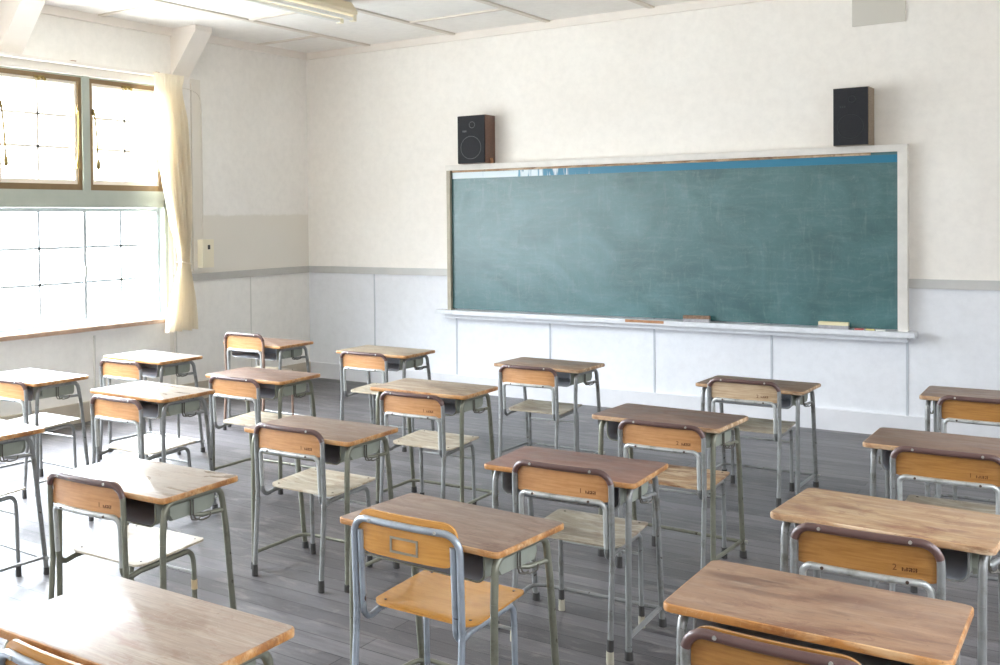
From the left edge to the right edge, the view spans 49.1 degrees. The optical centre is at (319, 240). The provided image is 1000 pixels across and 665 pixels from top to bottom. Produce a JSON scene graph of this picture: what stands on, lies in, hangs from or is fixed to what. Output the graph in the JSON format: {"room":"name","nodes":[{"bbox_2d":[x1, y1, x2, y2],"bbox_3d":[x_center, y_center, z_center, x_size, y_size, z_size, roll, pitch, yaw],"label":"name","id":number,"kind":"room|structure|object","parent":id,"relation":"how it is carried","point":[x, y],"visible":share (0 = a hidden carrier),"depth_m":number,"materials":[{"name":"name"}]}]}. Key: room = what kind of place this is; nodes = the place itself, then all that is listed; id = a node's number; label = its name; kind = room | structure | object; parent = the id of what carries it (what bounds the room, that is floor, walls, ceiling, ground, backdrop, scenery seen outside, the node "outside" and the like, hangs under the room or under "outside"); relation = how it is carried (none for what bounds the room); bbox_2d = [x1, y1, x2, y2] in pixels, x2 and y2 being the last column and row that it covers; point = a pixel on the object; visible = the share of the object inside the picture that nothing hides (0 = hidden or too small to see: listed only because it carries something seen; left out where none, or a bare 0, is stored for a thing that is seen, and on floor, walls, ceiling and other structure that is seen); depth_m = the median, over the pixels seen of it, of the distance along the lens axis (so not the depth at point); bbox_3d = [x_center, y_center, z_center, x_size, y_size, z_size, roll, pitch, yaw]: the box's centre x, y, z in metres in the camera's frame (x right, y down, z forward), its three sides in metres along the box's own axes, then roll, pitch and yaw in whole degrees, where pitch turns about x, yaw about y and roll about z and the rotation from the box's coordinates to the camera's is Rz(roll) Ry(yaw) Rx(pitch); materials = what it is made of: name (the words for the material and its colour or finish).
{"room":"classroom","nodes":[
{"label":"classroom","id":0,"kind":"room"},
{"bbox_2d":[4,13,308,383],"bbox_3d":[-3.309,-0.143,7.015,0.180,3.313,10.200,0,1,38],"label":"wall","id":1,"kind":"structure","parent":0,"point":[254,104],"depth_m":10.15,"materials":[{"name":"beige paint"}]},
{"bbox_2d":[0,0,44,53],"bbox_3d":[-2.229,-1.616,8.001,0.310,0.433,0.210,0,1,38],"label":"beam","id":2,"kind":"structure","parent":1,"relation":"attached to","point":[18,18],"depth_m":7.97,"materials":[{"name":"beige paint"}]},
{"bbox_2d":[0,66,87,332],"bbox_3d":[-2.200,-0.321,8.371,0.149,2.013,0.956,0,1,38],"label":"window","id":3,"kind":"structure","parent":1,"relation":"in","point":[38,195],"depth_m":8.41,"materials":[{"name":"white metal"}]},
{"bbox_2d":[0,323,164,346],"bbox_3d":[-3.506,0.815,6.595,0.030,0.040,7.220,0,1,38],"label":"trim","id":4,"kind":"structure","parent":1,"relation":"attached to","point":[151,326],"depth_m":8.60,"materials":[{"name":"white paint"}]},
{"bbox_2d":[0,315,165,334],"bbox_3d":[-3.586,0.759,6.642,0.145,0.042,7.200,0,1,38],"label":"trim","id":5,"kind":"structure","parent":1,"relation":"attached to","point":[155,316],"depth_m":8.71,"materials":[{"name":"white wood"}]},
{"bbox_2d":[0,317,165,341],"bbox_3d":[-3.470,0.776,6.572,0.014,0.028,7.230,0,1,38],"label":"trim","id":6,"kind":"structure","parent":1,"relation":"attached to","point":[161,320],"depth_m":8.56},
{"bbox_2d":[0,327,170,416],"bbox_3d":[-3.591,1.152,6.658,0.180,0.745,7.200,0,1,38],"label":"wall panel","id":7,"kind":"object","parent":1,"relation":"attached to","point":[71,355],"depth_m":8.62,"materials":[{"name":"white paint"}]},
{"bbox_2d":[0,51,188,322],"bbox_3d":[-3.488,-0.311,6.636,0.240,2.118,7.360,0,1,38],"label":"window","id":8,"kind":"structure","parent":1,"relation":"in","point":[103,196],"depth_m":8.99,"materials":[{"name":"white"}]},
{"bbox_2d":[153,72,197,332],"bbox_3d":[-1.273,-0.325,9.314,0.137,2.236,0.509,0,1,38],"label":"curtain","id":9,"kind":"object","parent":8,"relation":"hanging from","point":[170,115],"visible":1,"depth_m":9.32,"materials":[{"name":"beige fabric"}]},
{"bbox_2d":[0,362,310,428],"bbox_3d":[-3.216,1.436,6.967,0.035,0.156,10.165,0,1,38],"label":"baseboard","id":10,"kind":"structure","parent":1,"relation":"attached to","point":[72,410],"depth_m":8.59,"materials":[{"name":"beige paint"}]},
{"bbox_2d":[93,277,251,394],"bbox_3d":[-2.104,0.857,8.414,0.014,0.916,4.734,0,1,38],"label":"trim","id":11,"kind":"structure","parent":1,"relation":"attached to","point":[94,341],"depth_m":8.76,"materials":[{"name":"white"}]},
{"bbox_2d":[41,4,306,59],"bbox_3d":[-3.246,-1.765,6.918,0.030,0.068,10.200,0,1,38],"label":"trim","id":12,"kind":"structure","parent":1,"relation":"attached to","point":[47,9],"depth_m":9.18,"materials":[{"name":"beige paint"}]},
{"bbox_2d":[173,80,191,274],"bbox_3d":[-1.227,-0.572,9.533,0.022,1.742,0.210,0,1,38],"label":"trim","id":13,"kind":"structure","parent":1,"relation":"attached to","point":[186,94],"depth_m":9.56,"materials":[{"name":"beige paint"}]},
{"bbox_2d":[170,24,211,76],"bbox_3d":[-1.127,-1.659,9.423,0.310,0.433,0.210,0,1,38],"label":"beam","id":14,"kind":"structure","parent":1,"relation":"attached to","point":[187,43],"depth_m":9.39,"materials":[{"name":"beige paint"}]},
{"bbox_2d":[182,88,203,238],"bbox_3d":[-1.151,-0.690,9.610,0.011,1.359,0.290,0,1,39],"label":"cable","id":15,"kind":"object","parent":1,"relation":"attached to","point":[182,88],"visible":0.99,"depth_m":9.71,"materials":[{"name":"beige plastic"}]},
{"bbox_2d":[190,79,202,270],"bbox_3d":[-1.112,-0.595,9.684,0.018,1.725,0.114,0,1,38],"label":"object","id":16,"kind":"object","parent":1,"relation":"attached to","point":[195,112],"visible":1,"depth_m":9.66,"materials":[{"name":"beige plastic"}]},
{"bbox_2d":[197,239,213,267],"bbox_3d":[-1.026,0.114,9.720,0.078,0.255,0.144,0,1,38],"label":"switch box","id":17,"kind":"object","parent":1,"relation":"attached to","point":[205,246],"visible":1,"depth_m":9.68,"materials":[{"name":"beige plastic"}]},
{"bbox_2d":[173,266,308,281],"bbox_3d":[-0.697,0.312,10.214,0.030,0.066,1.905,0,1,38],"label":"trim","id":18,"kind":"structure","parent":1,"relation":"attached to","point":[301,269],"depth_m":10.21,"materials":[{"name":"grey paint"}]},
{"bbox_2d":[173,272,309,384],"bbox_3d":[-0.692,0.803,10.237,0.012,0.916,1.923,0,1,38],"label":"wall panel","id":19,"kind":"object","parent":1,"relation":"attached to","point":[279,303],"depth_m":10.19,"materials":[{"name":"white paint"}]},
{"bbox_2d":[45,0,697,52],"bbox_3d":[-0.098,-1.848,4.474,8.500,0.120,10.500,0,1,38],"label":"ceiling","id":20,"kind":"structure","parent":0,"point":[368,29],"depth_m":8.96,"materials":[{"name":"white paint"}]},
{"bbox_2d":[243,0,356,23],"bbox_3d":[-0.540,-1.753,7.389,0.210,0.148,2.500,0,1,38],"label":"fluorescent light","id":21,"kind":"object","parent":20,"relation":"attached to","point":[337,11],"visible":1,"depth_m":8.02,"materials":[{"name":"beige"}]},
{"bbox_2d":[98,0,654,45],"bbox_3d":[-0.055,-1.780,4.423,8.070,0.014,10.170,0,1,38],"label":"trim","id":22,"kind":"structure","parent":20,"relation":"attached to","point":[157,2],"depth_m":8.91,"materials":[{"name":"beige paint"}]},
{"bbox_2d":[0,378,999,664],"bbox_3d":[-0.056,1.584,4.543,8.500,0.120,10.500,0,1,38],"label":"floor","id":23,"kind":"structure","parent":0,"point":[284,589],"depth_m":5.32,"materials":[{"name":"grey wood"}]},
{"bbox_2d":[0,482,24,576],"bbox_3d":[-1.623,1.194,4.837,0.407,0.688,0.466,0,1,37],"label":"chair","id":24,"kind":"object","parent":23,"relation":"on","point":[5,488],"visible":0.98,"depth_m":4.88,"materials":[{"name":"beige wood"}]},
{"bbox_2d":[0,419,49,574],"bbox_3d":[-1.589,1.194,4.928,0.604,0.681,0.432,0,2,40],"label":"school desk","id":25,"kind":"object","parent":23,"relation":"on","point":[14,436],"visible":0.98,"depth_m":4.85,"materials":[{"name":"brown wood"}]},
{"bbox_2d":[0,440,25,456],"bbox_3d":[-1.612,0.926,4.898,0.503,0.097,0.320,0,1,38],"label":"tray","id":26,"kind":"object","parent":25,"relation":"on","point":[6,449],"depth_m":4.80,"materials":[{"name":"grey metal"}]},
{"bbox_2d":[0,378,80,498],"bbox_3d":[-1.751,1.160,6.553,0.407,0.688,0.466,0,1,37],"label":"chair","id":27,"kind":"object","parent":23,"relation":"on","point":[10,390],"visible":0.73,"depth_m":6.41,"materials":[{"name":"beige wood"}]},
{"bbox_2d":[0,639,81,664],"bbox_3d":[-0.433,1.220,2.415,0.407,0.704,0.466,0,1,38],"label":"chair","id":28,"kind":"object","parent":23,"relation":"on","point":[16,652],"visible":1,"depth_m":2.29,"materials":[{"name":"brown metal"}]},
{"bbox_2d":[0,368,89,496],"bbox_3d":[-1.759,1.167,6.627,0.604,0.672,0.432,0,1,39],"label":"school desk","id":29,"kind":"object","parent":23,"relation":"on","point":[40,384],"visible":0.65,"depth_m":6.52,"materials":[{"name":"brown wood"}]},
{"bbox_2d":[26,384,73,400],"bbox_3d":[-1.782,0.902,6.597,0.500,0.096,0.313,0,1,38],"label":"tray","id":30,"kind":"object","parent":29,"relation":"on","point":[62,391],"depth_m":6.44,"materials":[{"name":"grey metal"}]},
{"bbox_2d":[47,471,203,599],"bbox_3d":[-0.709,1.185,3.953,0.407,0.719,0.466,0,1,36],"label":"chair","id":31,"kind":"object","parent":23,"relation":"on","point":[131,546],"visible":0.94,"depth_m":3.88,"materials":[{"name":"brown wood"}]},
{"bbox_2d":[99,359,180,459],"bbox_3d":[-1.215,1.138,7.345,0.407,0.688,0.466,0,1,36],"label":"chair","id":32,"kind":"object","parent":23,"relation":"on","point":[111,369],"visible":0.55,"depth_m":7.20,"materials":[{"name":"brown wood"}]},
{"bbox_2d":[88,394,195,520],"bbox_3d":[-0.956,1.165,5.840,0.407,0.688,0.466,0,1,37],"label":"chair","id":33,"kind":"object","parent":23,"relation":"on","point":[115,409],"visible":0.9,"depth_m":5.76,"materials":[{"name":"brown wood"}]},
{"bbox_2d":[47,456,237,609],"bbox_3d":[-0.641,1.204,3.960,0.604,0.678,0.432,0,1,36],"label":"school desk","id":34,"kind":"object","parent":23,"relation":"on","point":[155,492],"visible":0.53,"depth_m":3.87,"materials":[{"name":"brown wood"}]},
{"bbox_2d":[119,493,213,527],"bbox_3d":[-0.663,0.936,3.929,0.503,0.097,0.320,0,1,38],"label":"tray","id":35,"kind":"object","parent":34,"relation":"on","point":[141,510],"depth_m":3.79,"materials":[{"name":"grey metal"}]},
{"bbox_2d":[0,577,294,664],"bbox_3d":[-0.397,1.221,2.451,0.604,0.698,0.432,0,1,37],"label":"school desk","id":36,"kind":"object","parent":23,"relation":"on","point":[113,620],"visible":0.91,"depth_m":2.40,"materials":[{"name":"brown wood"}]},
{"bbox_2d":[246,660,255,664],"bbox_3d":[-0.419,0.946,2.420,0.498,0.100,0.309,0,1,38],"label":"tray","id":37,"kind":"object","parent":36,"relation":"on","point":[253,662],"depth_m":2.37,"materials":[{"name":"grey metal"}]},
{"bbox_2d":[90,381,217,508],"bbox_3d":[-0.917,1.166,5.972,0.604,0.679,0.432,0,1,39],"label":"school desk","id":38,"kind":"object","parent":23,"relation":"on","point":[157,400],"visible":0.56,"depth_m":5.87,"materials":[{"name":"beige wood"}]},
{"bbox_2d":[105,395,198,418],"bbox_3d":[-0.940,0.898,5.942,0.499,0.097,0.312,0,1,38],"label":"tray","id":39,"kind":"object","parent":38,"relation":"on","point":[152,410],"depth_m":5.78,"materials":[{"name":"grey metal"}]},
{"bbox_2d":[103,350,204,461],"bbox_3d":[-1.149,1.139,7.482,0.604,0.677,0.432,0,1,39],"label":"school desk","id":40,"kind":"object","parent":23,"relation":"on","point":[154,364],"visible":0.6,"depth_m":7.41,"materials":[{"name":"brown wood"}]},
{"bbox_2d":[139,363,189,377],"bbox_3d":[-1.172,0.872,7.452,0.502,0.097,0.318,0,1,38],"label":"tray","id":41,"kind":"object","parent":40,"relation":"on","point":[149,370],"depth_m":7.31,"materials":[{"name":"grey metal"}]},
{"bbox_2d":[209,375,296,473],"bbox_3d":[-0.384,1.144,6.518,0.407,0.688,0.466,0,1,37],"label":"chair","id":42,"kind":"object","parent":23,"relation":"on","point":[248,389],"visible":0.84,"depth_m":6.41,"materials":[{"name":"brown wood"}]},
{"bbox_2d":[223,332,296,429],"bbox_3d":[-0.451,1.073,8.305,0.407,0.760,0.466,0,1,37],"label":"chair","id":43,"kind":"object","parent":23,"relation":"on","point":[234,341],"visible":0.66,"depth_m":8.15,"materials":[{"name":"brown wood"}]},
{"bbox_2d":[206,367,319,494],"bbox_3d":[-0.335,1.152,6.601,0.604,0.668,0.432,0,1,37],"label":"school desk","id":44,"kind":"object","parent":23,"relation":"on","point":[273,383],"visible":0.49,"depth_m":6.52,"materials":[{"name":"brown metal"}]},
{"bbox_2d":[258,383,305,399],"bbox_3d":[-0.357,0.888,6.570,0.501,0.095,0.315,0,1,38],"label":"tray","id":45,"kind":"object","parent":44,"relation":"on","point":[271,391],"depth_m":6.43,"materials":[{"name":"grey metal"}]},
{"bbox_2d":[223,337,313,426],"bbox_3d":[-0.384,1.117,8.343,0.604,0.669,0.432,0,1,39],"label":"school desk","id":46,"kind":"object","parent":23,"relation":"on","point":[275,348],"visible":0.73,"depth_m":8.26,"materials":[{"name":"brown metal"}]},
{"bbox_2d":[231,348,301,360],"bbox_3d":[-0.406,0.853,8.313,0.501,0.096,0.316,0,1,38],"label":"tray","id":47,"kind":"object","parent":46,"relation":"on","point":[272,354],"depth_m":8.22,"materials":[{"name":"grey metal"}]},
{"bbox_2d":[252,423,374,592],"bbox_3d":[-0.013,1.165,4.912,0.407,0.701,0.466,0,1,37],"label":"chair","id":48,"kind":"object","parent":23,"relation":"on","point":[296,442],"visible":0.98,"depth_m":4.83,"materials":[{"name":"brown wood"}]},
{"bbox_2d":[244,415,399,592],"bbox_3d":[0.020,1.187,4.938,0.604,0.657,0.432,0,1,37],"label":"school desk","id":49,"kind":"object","parent":23,"relation":"on","point":[345,441],"visible":0.62,"depth_m":4.87,"materials":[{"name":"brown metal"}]},
{"bbox_2d":[258,434,378,464],"bbox_3d":[-0.003,0.927,4.908,0.499,0.094,0.311,0,1,38],"label":"tray","id":50,"kind":"object","parent":49,"relation":"on","point":[334,454],"depth_m":4.75,"materials":[{"name":"grey metal"}]},
{"bbox_2d":[340,351,413,432],"bbox_3d":[0.429,1.112,7.623,0.407,0.688,0.466,0,1,36],"label":"chair","id":51,"kind":"object","parent":23,"relation":"on","point":[351,360],"visible":0.72,"depth_m":7.51,"materials":[{"name":"brown wood"}]},
{"bbox_2d":[336,345,434,451],"bbox_3d":[0.490,1.119,7.709,0.604,0.668,0.432,0,1,38],"label":"school desk","id":52,"kind":"object","parent":23,"relation":"on","point":[399,358],"visible":0.57,"depth_m":7.62,"materials":[{"name":"wood"}]},
{"bbox_2d":[386,357,422,370],"bbox_3d":[0.467,0.856,7.678,0.496,0.095,0.305,0,1,38],"label":"tray","id":53,"kind":"object","parent":52,"relation":"on","point":[394,364],"depth_m":7.53,"materials":[{"name":"grey metal"}]},
{"bbox_2d":[379,391,478,504],"bbox_3d":[0.610,1.145,5.851,0.407,0.688,0.466,0,1,36],"label":"chair","id":54,"kind":"object","parent":23,"relation":"on","point":[410,405],"visible":0.91,"depth_m":5.75,"materials":[{"name":"beige wood"}]},
{"bbox_2d":[370,378,498,505],"bbox_3d":[0.652,1.149,5.981,0.604,0.675,0.432,0,1,36],"label":"school desk","id":55,"kind":"object","parent":23,"relation":"on","point":[457,397],"visible":0.64,"depth_m":5.92,"materials":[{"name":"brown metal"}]},
{"bbox_2d":[382,392,482,415],"bbox_3d":[0.629,0.882,5.951,0.501,0.096,0.317,0,1,38],"label":"tray","id":56,"kind":"object","parent":55,"relation":"on","point":[453,405],"depth_m":5.76,"materials":[{"name":"grey metal"}]},
{"bbox_2d":[351,508,523,664],"bbox_3d":[0.384,1.183,3.388,0.407,0.718,0.466,0,1,38],"label":"chair","id":57,"kind":"object","parent":23,"relation":"on","point":[461,603],"visible":0.98,"depth_m":3.31,"materials":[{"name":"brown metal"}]},
{"bbox_2d":[340,493,563,664],"bbox_3d":[0.431,1.215,3.431,0.604,0.651,0.432,0,2,41],"label":"school desk","id":58,"kind":"object","parent":23,"relation":"on","point":[494,542],"visible":0.65,"depth_m":3.34,"materials":[{"name":"brown wood"}]},
{"bbox_2d":[365,544,536,582],"bbox_3d":[0.408,0.958,3.401,0.508,0.093,0.332,0,1,38],"label":"tray","id":59,"kind":"object","parent":58,"relation":"on","point":[477,568],"depth_m":3.24,"materials":[{"name":"grey metal"}]},
{"bbox_2d":[498,364,581,472],"bbox_3d":[1.420,1.116,6.829,0.407,0.688,0.466,0,1,36],"label":"chair","id":60,"kind":"object","parent":23,"relation":"on","point":[514,375],"visible":0.91,"depth_m":6.73,"materials":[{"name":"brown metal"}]},
{"bbox_2d":[494,357,604,453],"bbox_3d":[1.510,1.126,6.984,0.604,0.659,0.432,0,1,39],"label":"school desk","id":61,"kind":"object","parent":23,"relation":"on","point":[569,373],"visible":0.49,"depth_m":6.91,"materials":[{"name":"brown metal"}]},
{"bbox_2d":[556,372,591,386],"bbox_3d":[1.487,0.866,6.954,0.501,0.094,0.316,0,1,38],"label":"tray","id":62,"kind":"object","parent":61,"relation":"on","point":[564,379],"depth_m":6.80,"materials":[{"name":"grey metal"}]},
{"bbox_2d":[484,446,667,661],"bbox_3d":[1.013,1.192,4.188,0.604,0.651,0.432,0,1,35],"label":"school desk","id":63,"kind":"object","parent":23,"relation":"on","point":[630,477],"visible":0.68,"depth_m":4.15,"materials":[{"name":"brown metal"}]},
{"bbox_2d":[502,472,647,509],"bbox_3d":[0.991,0.936,4.157,0.505,0.093,0.325,0,1,38],"label":"tray","id":64,"kind":"object","parent":63,"relation":"on","point":[621,494],"depth_m":4.01,"materials":[{"name":"grey metal"}]},
{"bbox_2d":[510,459,647,664],"bbox_3d":[1.018,1.170,4.134,0.407,0.698,0.466,0,1,36],"label":"chair","id":65,"kind":"object","parent":23,"relation":"on","point":[592,486],"visible":0.86,"depth_m":4.01,"materials":[{"name":"beige wood"}]},
{"bbox_2d":[592,403,747,561],"bbox_3d":[1.659,1.156,5.045,0.604,0.674,0.432,0,2,40],"label":"school desk","id":66,"kind":"object","parent":23,"relation":"on","point":[717,427],"visible":0.75,"depth_m":4.98,"materials":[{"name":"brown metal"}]},
{"bbox_2d":[607,421,730,448],"bbox_3d":[1.636,0.890,5.016,0.505,0.096,0.326,0,1,38],"label":"tray","id":67,"kind":"object","parent":66,"relation":"on","point":[713,440],"depth_m":4.85,"materials":[{"name":"grey metal"}]},
{"bbox_2d":[616,419,729,568],"bbox_3d":[1.657,1.151,4.970,0.407,0.688,0.466,0,1,37],"label":"chair","id":68,"kind":"object","parent":23,"relation":"on","point":[640,434],"visible":0.85,"depth_m":4.84,"materials":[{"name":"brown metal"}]},
{"bbox_2d":[707,378,795,506],"bbox_3d":[2.503,1.116,6.167,0.407,0.688,0.466,0,1,37],"label":"chair","id":69,"kind":"object","parent":23,"relation":"on","point":[719,389],"visible":0.83,"depth_m":6.03,"materials":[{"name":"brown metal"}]},
{"bbox_2d":[696,375,820,495],"bbox_3d":[2.599,1.147,6.323,0.604,0.617,0.432,0,1,39],"label":"school desk","id":70,"kind":"object","parent":23,"relation":"on","point":[793,393],"visible":0.61,"depth_m":6.26,"materials":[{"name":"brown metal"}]},
{"bbox_2d":[711,394,807,408],"bbox_3d":[2.576,0.903,6.293,0.500,0.088,0.314,0,1,38],"label":"tray","id":71,"kind":"object","parent":70,"relation":"on","point":[787,401],"depth_m":6.16,"materials":[{"name":"grey metal"}]},
{"bbox_2d":[680,625,860,664],"bbox_3d":[1.094,1.200,2.446,0.407,0.704,0.466,0,1,37],"label":"chair","id":72,"kind":"object","parent":23,"relation":"on","point":[709,645],"visible":1,"depth_m":2.31,"materials":[{"name":"brown wood"}]},
{"bbox_2d":[663,560,973,664],"bbox_3d":[1.192,1.204,2.553,0.604,0.689,0.432,0,1,37],"label":"school desk","id":73,"kind":"object","parent":23,"relation":"on","point":[868,625],"visible":0.75,"depth_m":2.50,"materials":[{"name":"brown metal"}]},
{"bbox_2d":[693,618,912,664],"bbox_3d":[1.169,0.932,2.522,0.499,0.098,0.311,0,1,38],"label":"tray","id":74,"kind":"object","parent":73,"relation":"on","point":[864,659],"depth_m":2.57,"materials":[{"name":"grey metal"}]},
{"bbox_2d":[790,522,951,601],"bbox_3d":[1.676,1.174,3.212,0.407,0.712,0.466,0,1,36],"label":"chair","id":75,"kind":"object","parent":23,"relation":"on","point":[895,559],"visible":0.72,"depth_m":3.03,"materials":[{"name":"brown wood"}]},
{"bbox_2d":[770,488,999,664],"bbox_3d":[1.772,1.184,3.301,0.604,0.686,0.432,0,2,41],"label":"school desk","id":76,"kind":"object","parent":23,"relation":"on","point":[967,540],"visible":0.66,"depth_m":3.22,"materials":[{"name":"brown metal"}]},
{"bbox_2d":[794,523,991,582],"bbox_3d":[1.749,0.913,3.271,0.507,0.098,0.330,0,1,38],"label":"tray","id":77,"kind":"object","parent":76,"relation":"on","point":[959,564],"depth_m":3.08,"materials":[{"name":"grey metal"}]},
{"bbox_2d":[863,427,999,587],"bbox_3d":[2.606,1.159,4.392,0.604,0.670,0.432,0,1,38],"label":"school desk","id":78,"kind":"object","parent":23,"relation":"on","point":[886,439],"visible":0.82,"depth_m":4.41,"materials":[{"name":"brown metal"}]},
{"bbox_2d":[880,449,891,471],"bbox_3d":[2.583,0.895,4.362,0.497,0.096,0.307,0,1,38],"label":"tray","id":79,"kind":"object","parent":78,"relation":"on","point":[885,454],"depth_m":4.41,"materials":[{"name":"grey metal"}]},
{"bbox_2d":[889,446,999,592],"bbox_3d":[2.545,1.148,4.287,0.407,0.698,0.466,0,1,37],"label":"chair","id":80,"kind":"object","parent":23,"relation":"on","point":[955,468],"visible":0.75,"depth_m":4.14,"materials":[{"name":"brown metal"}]},
{"bbox_2d":[919,386,999,502],"bbox_3d":[3.464,1.127,5.511,0.604,0.669,0.432,0,1,37],"label":"school desk","id":81,"kind":"object","parent":23,"relation":"on","point":[932,393],"visible":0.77,"depth_m":5.57,"materials":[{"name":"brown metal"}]},
{"bbox_2d":[933,401,943,418],"bbox_3d":[3.442,0.863,5.480,0.500,0.096,0.314,0,1,38],"label":"tray","id":82,"kind":"object","parent":81,"relation":"on","point":[934,402],"depth_m":5.50,"materials":[{"name":"grey metal"}]},
{"bbox_2d":[936,395,999,499],"bbox_3d":[3.382,1.113,5.409,0.407,0.701,0.466,0,1,38],"label":"chair","id":83,"kind":"object","parent":23,"relation":"on","point":[958,409],"visible":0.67,"depth_m":5.28,"materials":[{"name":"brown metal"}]},
{"bbox_2d":[306,0,999,280],"bbox_3d":[3.094,-0.254,8.597,8.500,3.313,0.150,0,1,38],"label":"wall","id":84,"kind":"structure","parent":0,"point":[382,126],"depth_m":8.68,"materials":[{"name":"beige paint"}]},
{"bbox_2d":[457,114,494,164],"bbox_3d":[1.416,-0.911,9.646,0.272,0.430,0.207,0,1,37],"label":"speaker","id":85,"kind":"object","parent":84,"relation":"attached to","point":[476,133],"visible":1,"depth_m":9.56},
{"bbox_2d":[307,0,770,59],"bbox_3d":[3.070,-1.873,8.453,8.070,0.068,0.030,0,1,38],"label":"trim","id":86,"kind":"structure","parent":84,"relation":"attached to","point":[700,4],"depth_m":9.34,"materials":[{"name":"beige paint"}]},
{"bbox_2d":[374,274,907,415],"bbox_3d":[3.111,0.791,8.503,6.507,0.916,0.006,0,1,38],"label":"trim","id":87,"kind":"structure","parent":84,"relation":"attached to","point":[771,336],"depth_m":8.78,"materials":[{"name":"grey paint"}]},
{"bbox_2d":[309,272,999,417],"bbox_3d":[3.096,0.791,8.523,8.100,0.916,0.012,0,1,38],"label":"wainscoting","id":88,"kind":"structure","parent":84,"relation":"attached to","point":[957,343],"depth_m":8.65,"materials":[{"name":"white paint"}]},
{"bbox_2d":[309,361,999,437],"bbox_3d":[3.096,1.327,8.525,8.100,0.156,0.035,0,1,38],"label":"baseboard","id":89,"kind":"structure","parent":84,"relation":"attached to","point":[826,419],"depth_m":8.63,"materials":[{"name":"white paint"}]},
{"bbox_2d":[309,266,999,290],"bbox_3d":[3.085,0.300,8.506,8.100,0.066,0.030,0,1,38],"label":"trim","id":90,"kind":"structure","parent":84,"relation":"attached to","point":[913,283],"depth_m":9.99,"materials":[{"name":"paint"}]},
{"bbox_2d":[434,144,917,342],"bbox_3d":[2.659,0.011,8.747,3.930,1.408,0.158,0,1,38],"label":"blackboard","id":91,"kind":"object","parent":84,"relation":"attached to","point":[807,236],"visible":1,"depth_m":8.53,"materials":[{"name":"paint"}]},
{"bbox_2d":[434,309,917,342],"bbox_3d":[2.668,0.678,8.761,3.930,0.075,0.155,0,1,38],"label":"chalk tray","id":92,"kind":"object","parent":91,"relation":"on","point":[901,334],"depth_m":8.51,"materials":[{"name":"white metal"}]},
{"bbox_2d":[683,315,710,322],"bbox_3d":[2.988,0.616,8.464,0.200,0.050,0.054,0,1,31],"label":"eraser","id":93,"kind":"object","parent":91,"relation":"on","point":[686,318],"visible":1,"depth_m":8.44,"materials":[{"name":"fabric"}]},
{"bbox_2d":[818,321,849,329],"bbox_3d":[3.778,0.619,7.851,0.200,0.050,0.054,0,1,39],"label":"eraser","id":94,"kind":"object","parent":91,"relation":"on","point":[821,324],"visible":1,"depth_m":7.83,"materials":[{"name":"fabric"}]},
{"bbox_2d":[833,86,873,146],"bbox_3d":[3.869,-0.895,7.744,0.232,0.415,0.207,0,1,38],"label":"speaker","id":95,"kind":"object","parent":84,"relation":"attached to","point":[853,108],"visible":1,"depth_m":7.67},
{"bbox_2d":[852,0,905,26],"bbox_3d":[4.037,-1.696,7.718,0.345,0.260,0.014,0,1,38],"label":"cover plate","id":96,"kind":"object","parent":84,"relation":"attached to","point":[864,12],"visible":1,"depth_m":7.72,"materials":[{"name":"grey plastic"}]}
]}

